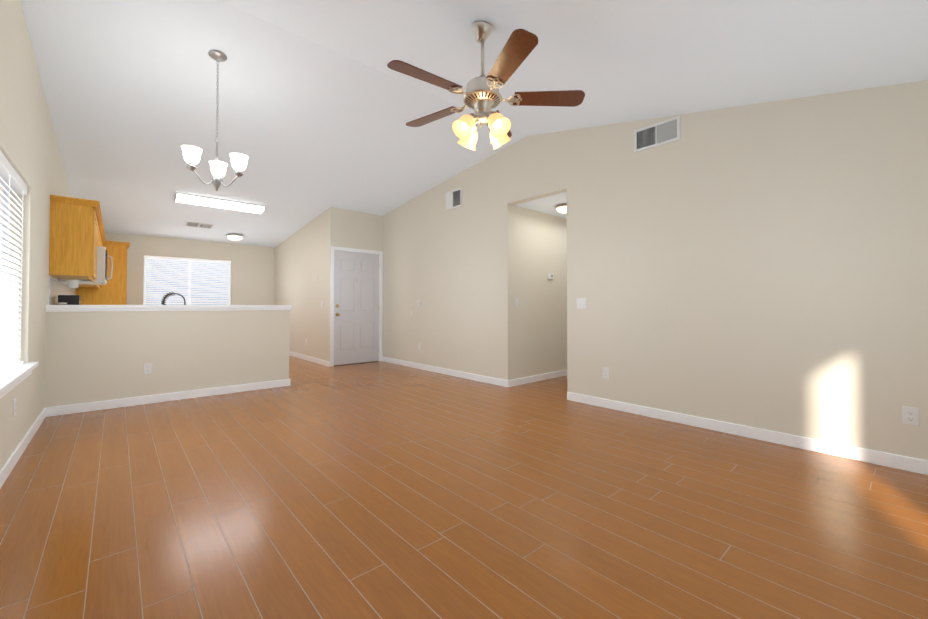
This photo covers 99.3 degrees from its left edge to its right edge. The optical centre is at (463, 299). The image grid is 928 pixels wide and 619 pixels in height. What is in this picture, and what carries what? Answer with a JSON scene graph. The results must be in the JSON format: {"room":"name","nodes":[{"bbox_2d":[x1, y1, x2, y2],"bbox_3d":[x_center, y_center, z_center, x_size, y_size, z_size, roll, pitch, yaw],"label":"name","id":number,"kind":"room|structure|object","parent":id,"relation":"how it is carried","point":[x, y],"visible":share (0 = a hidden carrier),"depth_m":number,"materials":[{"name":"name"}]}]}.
{"room":"empty living room","nodes":[
{"label":"empty living room","id":0,"kind":"room"},
{"bbox_2d":[0,0,70,469],"bbox_3d":[-4.582,-0.475,4.334,0.140,3.220,7.550,1,-1,-41],"label":"wall","id":1,"kind":"structure","parent":0,"point":[29,148],"depth_m":3.02,"materials":[{"name":"beige paint"}]},
{"bbox_2d":[0,179,9,292],"bbox_3d":[-3.008,-0.196,2.470,0.030,1.358,1.278,1,-1,-41],"label":"window","id":2,"kind":"structure","parent":1,"relation":"in","point":[5,200],"depth_m":2.93,"materials":[{"name":"white"}]},
{"bbox_2d":[0,150,27,377],"bbox_3d":[-2.952,-0.195,2.520,0.060,1.352,1.256,1,-1,-41],"label":"window blind","id":3,"kind":"object","parent":1,"relation":"attached to","point":[15,184],"visible":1,"depth_m":2.68,"materials":[{"name":"white plastic"}]},
{"bbox_2d":[13,398,15,416],"bbox_3d":[-3.001,0.722,2.635,0.008,0.115,0.070,1,-1,-41],"label":"electrical outlet","id":4,"kind":"object","parent":1,"relation":"attached to","point":[14,406],"visible":1,"depth_m":2.61,"materials":[{"name":"white plastic"}]},
{"bbox_2d":[0,362,38,398],"bbox_3d":[-2.937,0.529,2.521,0.150,0.092,1.460,1,-1,-41],"label":"window sill","id":5,"kind":"structure","parent":1,"relation":"attached to","point":[11,380],"depth_m":2.52,"materials":[{"name":"white"}]},
{"bbox_2d":[0,407,47,488],"bbox_3d":[-3.009,1.062,2.639,0.018,0.090,2.994,1,-1,-41],"label":"baseboard","id":6,"kind":"structure","parent":1,"relation":"attached to","point":[15,456],"depth_m":2.76,"materials":[{"name":"white wood"}]},
{"bbox_2d":[48,278,75,304],"bbox_3d":[-5.213,0.024,5.153,0.008,0.426,3.374,1,-1,-41],"label":"tile backsplash","id":7,"kind":"structure","parent":1,"relation":"attached to","point":[56,288],"depth_m":4.35,"materials":[{"name":"beige tile"}]},
{"bbox_2d":[49,199,96,278],"bbox_3d":[-4.145,-0.613,4.194,0.324,0.750,0.459,1,-1,-41],"label":"upper cabinet","id":8,"kind":"object","parent":1,"relation":"attached to","point":[77,235],"depth_m":4.03,"materials":[{"name":"brown wood"}]},
{"bbox_2d":[67,279,78,287],"bbox_3d":[-4.128,-0.161,4.162,0.086,0.092,0.086,1,-1,-41],"label":"dispenser","id":9,"kind":"object","parent":8,"relation":"attached to","point":[72,283],"visible":1,"depth_m":4.13,"materials":[{"name":"white plastic"}]},
{"bbox_2d":[58,246,112,284],"bbox_3d":[-4.722,-0.416,4.949,0.462,0.432,0.754,1,-1,-41],"label":"over-the-range microwave","id":10,"kind":"object","parent":1,"relation":"attached to","point":[102,260],"visible":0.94,"depth_m":4.76,"materials":[{"name":"white plastic"}]},
{"bbox_2d":[81,279,100,286],"bbox_3d":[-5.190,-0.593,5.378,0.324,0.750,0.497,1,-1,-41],"label":"upper cabinet","id":11,"kind":"object","parent":1,"relation":"attached to","point":[86,285],"depth_m":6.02,"materials":[{"name":"brown wood"}]},
{"bbox_2d":[85,215,100,281],"bbox_3d":[-4.371,-0.608,4.449,0.324,0.750,0.459,1,-1,-41],"label":"upper cabinet","id":12,"kind":"object","parent":1,"relation":"attached to","point":[98,216],"depth_m":4.86,"materials":[{"name":"brown wood"}]},
{"bbox_2d":[101,235,104,246],"bbox_3d":[-5.749,-0.582,6.012,0.324,0.750,0.556,1,-1,-41],"label":"upper cabinet","id":13,"kind":"object","parent":1,"relation":"attached to","point":[102,236],"depth_m":6.20,"materials":[{"name":"brown wood"}]},
{"bbox_2d":[44,310,289,407],"bbox_3d":[-3.210,0.624,4.559,2.240,1.030,0.140,1,-1,-41],"label":"wall","id":14,"kind":"structure","parent":0,"point":[96,356],"depth_m":4.33,"materials":[{"name":"beige paint"}]},
{"bbox_2d":[144,363,151,373],"bbox_3d":[-3.423,0.754,4.270,0.070,0.115,0.008,1,-1,-41],"label":"outlet","id":15,"kind":"object","parent":14,"relation":"attached to","point":[147,368],"visible":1,"depth_m":4.27,"materials":[{"name":"white plastic"}]},
{"bbox_2d":[46,305,292,311],"bbox_3d":[-3.199,0.103,4.578,2.270,0.068,0.200,1,-1,-41],"label":"trim","id":16,"kind":"structure","parent":14,"relation":"on","point":[81,308],"depth_m":4.33,"materials":[{"name":"white"}]},
{"bbox_2d":[48,378,290,416],"bbox_3d":[-3.139,1.093,4.512,2.214,0.090,0.022,1,-1,-41],"label":"baseboard","id":17,"kind":"structure","parent":14,"relation":"attached to","point":[133,401],"depth_m":4.32,"materials":[{"name":"white wood"}]},
{"bbox_2d":[104,232,274,304],"bbox_3d":[-5.802,-0.035,8.205,3.440,2.468,0.120,1,-1,-41],"label":"wall","id":18,"kind":"structure","parent":0,"point":[252,274],"depth_m":8.58,"materials":[{"name":"beige paint"}]},
{"bbox_2d":[143,258,230,304],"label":"window","id":19,"kind":"structure","parent":18,"relation":"in","point":[184,284],"depth_m":8.27,"materials":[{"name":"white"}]},
{"bbox_2d":[144,256,230,303],"bbox_3d":[-5.726,-0.345,8.237,1.490,1.002,0.050,1,-1,-41],"label":"window blind","id":20,"kind":"object","parent":19,"relation":"attached to","point":[158,259],"visible":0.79,"depth_m":8.20,"materials":[{"name":"white plastic"}]},
{"bbox_2d":[274,209,327,360],"bbox_3d":[-3.442,-0.207,8.223,0.120,2.813,3.220,1,-1,-41],"label":"wall","id":21,"kind":"structure","parent":0,"point":[300,259],"depth_m":7.75,"materials":[{"name":"beige paint"}]},
{"bbox_2d":[289,351,329,366],"bbox_3d":[-3.406,1.152,8.063,0.028,0.090,3.234,1,-1,-41],"label":"baseboard","id":22,"kind":"structure","parent":21,"relation":"attached to","point":[308,358],"depth_m":7.49,"materials":[{"name":"white wood"}]},
{"bbox_2d":[327,207,382,361],"bbox_3d":[-1.992,-0.229,7.275,1.040,2.826,0.120,1,-1,-41],"label":"wall","id":23,"kind":"structure","parent":0,"point":[346,228],"depth_m":7.14,"materials":[{"name":"beige paint"}]},
{"bbox_2d":[334,250,378,365],"bbox_3d":[-1.953,0.164,7.229,0.900,2.035,0.112,1,-1,-41],"label":"entry door","id":24,"kind":"structure","parent":23,"relation":"in","point":[356,308],"depth_m":7.22,"materials":[{"name":"white wood"}]},
{"bbox_2d":[330,246,382,366],"bbox_3d":[-1.986,0.131,7.264,1.018,2.105,0.136,1,-1,-41],"label":"door frame","id":25,"kind":"structure","parent":23,"relation":"attached to","point":[379,253],"depth_m":7.16,"materials":[{"name":"white wood"}]},
{"bbox_2d":[0,355,927,618],"bbox_3d":[-1.743,1.171,4.717,10.500,0.060,10.950,1,-1,-41],"label":"floor","id":26,"kind":"structure","parent":0,"point":[375,490],"depth_m":2.01,"materials":[{"name":"brown wood"}]},
{"bbox_2d":[75,241,129,304],"bbox_3d":[-6.285,0.097,6.872,0.675,2.159,0.676,1,-1,-41],"label":"pantry cabinet","id":27,"kind":"object","parent":26,"relation":"on","point":[113,291],"visible":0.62,"depth_m":6.73,"materials":[{"name":"brown wood"}]},
{"bbox_3d":[-4.377,0.705,5.882,2.238,0.909,3.382,1,-1,-41],"label":"countertop","id":28,"kind":"structure","parent":26,"relation":"on","visible":0},
{"bbox_2d":[55,302,66,304],"bbox_3d":[-4.148,0.128,4.059,0.090,0.185,0.090,1,-1,-41],"label":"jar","id":29,"kind":"object","parent":28,"relation":"on","point":[59,303],"visible":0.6,"depth_m":4.03,"materials":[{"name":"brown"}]},
{"bbox_2d":[58,295,80,304],"bbox_3d":[-4.286,0.090,4.286,0.162,0.268,0.260,1,-1,-41],"label":"toaster","id":30,"kind":"object","parent":28,"relation":"on","point":[72,299],"visible":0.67,"depth_m":4.20,"materials":[{"name":"black"}]},
{"bbox_2d":[161,291,185,304],"bbox_3d":[-3.536,0.070,4.810,0.266,0.326,0.090,1,-1,-41],"label":"faucet","id":31,"kind":"object","parent":28,"relation":"on","point":[168,295],"visible":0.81,"depth_m":4.76,"materials":[{"name":"silver metal"}]},
{"bbox_2d":[0,0,927,246],"bbox_3d":[-2.829,-1.707,3.774,7.560,0.996,11.000,1,-1,-41],"label":"ceiling","id":32,"kind":"structure","parent":0,"point":[321,104],"depth_m":3.31,"materials":[{"name":"white paint"}]},
{"bbox_2d":[184,221,213,228],"bbox_3d":[-4.929,-1.379,7.343,0.430,0.044,0.299,1,-1,-41],"label":"ceiling vent","id":33,"kind":"object","parent":32,"relation":"in","point":[198,224],"visible":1,"depth_m":7.33,"materials":[{"name":"white plastic"}]},
{"bbox_2d":[181,50,248,190],"bbox_3d":[-2.060,-1.449,3.244,0.452,1.131,0.446,1,-1,-41],"label":"chandelier","id":34,"kind":"object","parent":32,"relation":"hanging from","point":[191,155],"visible":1,"depth_m":3.21,"materials":[{"name":"white glass"}]},
{"bbox_2d":[174,192,264,213],"bbox_3d":[-3.907,-1.524,6.353,1.220,0.100,0.300,1,-1,-41],"label":"fluorescent ceiling light","id":35,"kind":"object","parent":32,"relation":"attached to","point":[213,202],"visible":1,"depth_m":6.25,"materials":[{"name":"white plastic"}]},
{"bbox_2d":[226,234,243,240],"bbox_3d":[-4.735,-1.261,8.149,0.320,0.131,0.318,1,-1,-41],"label":"light","id":36,"kind":"object","parent":32,"relation":"attached to","point":[234,237],"visible":1,"depth_m":8.06,"materials":[{"name":"white glass"}]},
{"bbox_2d":[387,21,584,149],"bbox_3d":[0.085,-1.413,2.588,1.256,0.806,1.277,1,-1,-41],"label":"ceiling fan","id":37,"kind":"object","parent":32,"relation":"hanging from","point":[482,97],"visible":1,"depth_m":2.52,"materials":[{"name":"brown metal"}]},
{"bbox_2d":[514,205,566,378],"bbox_3d":[1.753,-0.058,6.277,3.020,2.450,0.120,1,-1,-41],"label":"wall","id":38,"kind":"structure","parent":0,"point":[540,311],"depth_m":5.58,"materials":[{"name":"beige paint"}]},
{"bbox_2d":[515,298,518,306],"bbox_3d":[0.712,0.045,5.264,0.070,0.115,0.016,1,-1,-41],"label":"light switch","id":39,"kind":"object","parent":38,"relation":"attached to","point":[516,302],"visible":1,"depth_m":5.26,"materials":[{"name":"white plastic"}]},
{"bbox_2d":[508,370,566,386],"bbox_3d":[1.723,1.120,6.140,3.020,0.090,0.014,1,-1,-41],"label":"baseboard","id":40,"kind":"structure","parent":38,"relation":"attached to","point":[520,381],"depth_m":5.50,"materials":[{"name":"white wood"}]},
{"bbox_2d":[547,273,553,279],"bbox_3d":[1.262,-0.332,5.749,0.125,0.090,0.026,1,-1,-41],"label":"thermostat","id":41,"kind":"object","parent":38,"relation":"attached to","point":[550,276],"visible":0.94,"depth_m":5.73,"materials":[{"name":"white plastic"}]},
{"bbox_2d":[515,192,566,218],"bbox_3d":[2.093,-1.289,5.912,3.020,0.100,1.145,1,-1,-41],"label":"ceiling","id":42,"kind":"structure","parent":0,"point":[548,205],"depth_m":5.21,"materials":[{"name":"white paint"}]},
{"bbox_2d":[555,204,566,213],"bbox_3d":[1.367,-1.190,5.267,0.300,0.118,0.300,1,-1,-41],"label":"light","id":43,"kind":"object","parent":42,"relation":"attached to","point":[561,208],"visible":0.56,"depth_m":5.19,"materials":[{"name":"white glass"}]},
{"bbox_2d":[382,80,927,460],"bbox_3d":[0.851,-0.465,4.933,0.120,3.220,7.400,1,-1,-41],"label":"wall","id":44,"kind":"structure","parent":0,"point":[762,266],"depth_m":3.33,"materials":[{"name":"beige paint"}]},
{"bbox_2d":[382,356,507,386],"bbox_3d":[-0.495,1.123,6.334,0.018,0.090,3.239,1,-1,-41],"label":"baseboard","id":45,"kind":"structure","parent":44,"relation":"attached to","point":[500,382],"depth_m":5.97,"materials":[{"name":"white wood"}]},
{"bbox_2d":[446,188,461,209],"bbox_3d":[-0.158,-1.518,5.994,0.012,0.270,0.370,1,-1,-41],"label":"air vent","id":46,"kind":"object","parent":44,"relation":"in","point":[453,198],"visible":1,"depth_m":5.98,"materials":[{"name":"white plastic"}]},
{"bbox_2d":[577,298,585,308],"bbox_3d":[1.286,0.050,4.328,0.016,0.115,0.116,1,-1,-41],"label":"double light switch","id":47,"kind":"object","parent":44,"relation":"attached to","point":[581,303],"visible":1,"depth_m":4.33,"materials":[{"name":"white plastic"}]},
{"bbox_2d":[603,367,608,378],"bbox_3d":[1.477,0.771,4.105,0.008,0.115,0.070,1,-1,-41],"label":"electrical outlet","id":48,"kind":"object","parent":44,"relation":"attached to","point":[605,373],"visible":1,"depth_m":4.10,"materials":[{"name":"white plastic"}]},
{"bbox_2d":[634,115,679,151],"bbox_3d":[1.826,-1.560,3.744,0.012,0.215,0.420,1,-1,-41],"label":"air vent","id":49,"kind":"object","parent":44,"relation":"in","point":[658,134],"visible":1,"depth_m":3.73,"materials":[{"name":"white plastic"}]},
{"bbox_2d":[567,392,927,474],"bbox_3d":[2.207,1.072,3.269,0.014,0.090,3.150,1,-1,-41],"label":"baseboard","id":50,"kind":"structure","parent":44,"relation":"attached to","point":[910,464],"depth_m":3.05,"materials":[{"name":"white wood"}]},
{"bbox_2d":[902,406,918,425],"bbox_3d":[2.867,0.750,2.530,0.008,0.115,0.070,1,-1,-41],"label":"electrical outlet","id":51,"kind":"object","parent":44,"relation":"attached to","point":[910,415],"visible":1,"depth_m":2.53,"materials":[{"name":"white plastic"}]}
]}

